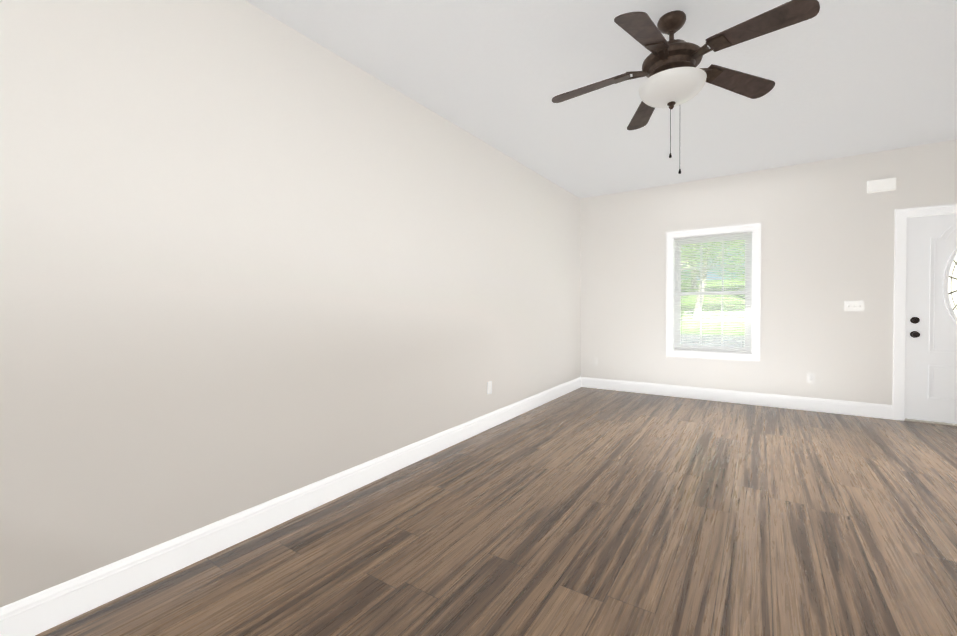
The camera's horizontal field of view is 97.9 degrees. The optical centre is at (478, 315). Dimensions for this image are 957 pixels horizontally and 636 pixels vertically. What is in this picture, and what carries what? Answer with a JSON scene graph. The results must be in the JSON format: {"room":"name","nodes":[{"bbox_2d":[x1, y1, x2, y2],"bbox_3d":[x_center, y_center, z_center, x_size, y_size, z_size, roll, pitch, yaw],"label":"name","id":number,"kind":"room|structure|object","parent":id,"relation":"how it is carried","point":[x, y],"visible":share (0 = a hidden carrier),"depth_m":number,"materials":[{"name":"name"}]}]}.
{"room":"empty living room","nodes":[
{"label":"empty living room","id":0,"kind":"room"},
{"bbox_2d":[0,0,580,607],"bbox_3d":[-1.181,-0.233,2.260,0.140,2.740,9.600,0,1,34],"label":"wall","id":1,"kind":"structure","parent":0,"point":[252,256],"depth_m":2.04,"materials":[{"name":"paint"}]},
{"bbox_2d":[0,377,580,635],"bbox_3d":[-1.108,1.065,2.242,0.014,0.143,9.320,0,1,34],"label":"baseboard","id":2,"kind":"structure","parent":1,"relation":"attached to","point":[40,612],"depth_m":1.99,"materials":[{"name":"white wood"}]},
{"bbox_2d":[487,381,491,393],"bbox_3d":[0.110,0.702,4.040,0.009,0.114,0.070,0,1,34],"label":"electrical outlet","id":3,"kind":"object","parent":1,"relation":"attached to","point":[489,387],"visible":1,"depth_m":4.03,"materials":[{"name":"white plastic"}]},
{"bbox_2d":[35,387,956,635],"bbox_3d":[0.799,1.174,0.952,4.900,0.050,9.600,0,1,34],"label":"floor","id":4,"kind":"structure","parent":0,"point":[583,511],"depth_m":2.08,"materials":[{"name":"brown wood"}]},
{"bbox_2d":[245,0,956,198],"bbox_3d":[0.779,-1.650,0.897,4.900,0.120,9.600,0,1,34],"label":"ceiling","id":5,"kind":"structure","parent":0,"point":[853,77],"depth_m":2.85,"materials":[{"name":"white paint"}]},
{"bbox_2d":[552,0,819,173],"bbox_3d":[1.022,-1.205,2.265,1.260,0.828,1.244,0,1,34],"label":"ceiling fan","id":6,"kind":"object","parent":5,"relation":"hanging from","point":[672,73],"visible":1,"depth_m":2.18,"materials":[{"name":"brown metal"}]},
{"bbox_2d":[580,139,956,404],"bbox_3d":[3.443,-0.316,4.839,4.900,2.740,0.140,0,1,34],"label":"wall","id":7,"kind":"structure","parent":0,"point":[827,238],"depth_m":4.72,"materials":[{"name":"white paint"}]},
{"bbox_2d":[666,223,760,360],"bbox_3d":[2.904,-0.273,5.193,1.019,1.612,0.157,0,1,34],"label":"window","id":8,"kind":"structure","parent":7,"relation":"in","point":[747,237],"depth_m":5.15,"materials":[{"name":"white plastic"}]},
{"bbox_2d":[581,377,892,418],"bbox_3d":[2.861,0.980,5.172,3.296,0.143,0.014,0,1,34],"label":"baseboard","id":9,"kind":"structure","parent":7,"relation":"attached to","point":[883,411],"depth_m":4.92,"materials":[{"name":"white wood"}]},
{"bbox_2d":[807,372,814,382],"bbox_3d":[3.683,0.691,4.611,0.070,0.114,0.009,0,1,34],"label":"electrical outlet","id":10,"kind":"object","parent":7,"relation":"attached to","point":[810,377],"visible":1,"depth_m":4.61,"materials":[{"name":"white plastic"}]},
{"bbox_2d":[844,301,864,310],"bbox_3d":[3.968,-0.099,4.391,0.162,0.114,0.021,0,1,34],"label":"switch plate","id":11,"kind":"object","parent":7,"relation":"attached to","point":[854,305],"visible":1,"depth_m":4.39,"materials":[{"name":"white plastic"}]},
{"bbox_2d":[867,177,895,192],"bbox_3d":[4.112,-1.326,4.248,0.210,0.120,0.047,0,1,34],"label":"door chime","id":12,"kind":"object","parent":7,"relation":"attached to","point":[882,185],"visible":0.98,"depth_m":4.23,"materials":[{"name":"white plastic"}]},
{"bbox_2d":[893,203,956,425],"bbox_3d":[4.707,-0.003,3.977,1.090,2.129,0.157,0,1,34],"label":"door frame","id":13,"kind":"structure","parent":7,"relation":"attached to","point":[900,257],"depth_m":4.20,"materials":[{"name":"white wood"}]},
{"bbox_2d":[904,213,956,422],"bbox_3d":[4.670,0.033,3.925,0.912,2.017,0.113,0,1,34],"label":"door","id":14,"kind":"structure","parent":7,"relation":"in","point":[931,338],"depth_m":4.09,"materials":[{"name":"white wood"}]},
{"label":"outside","id":15,"kind":"structure","parent":0,"visible":0},
{"bbox_2d":[680,280,744,346],"bbox_3d":[14.166,-1.113,24.769,120.000,4.300,44.810,0,1,34],"label":"ground","id":16,"kind":"structure","parent":15,"point":[714,315],"depth_m":25.24,"materials":[{"name":"green plant"}]},
{"bbox_2d":[681,240,744,318],"bbox_3d":[15.017,-7.164,33.863,26.883,15.619,31.639,0,1,34],"label":"trees","id":17,"kind":"object","parent":16,"relation":"on","point":[709,264],"depth_m":23.88,"materials":[{"name":"green plant"}]}
]}

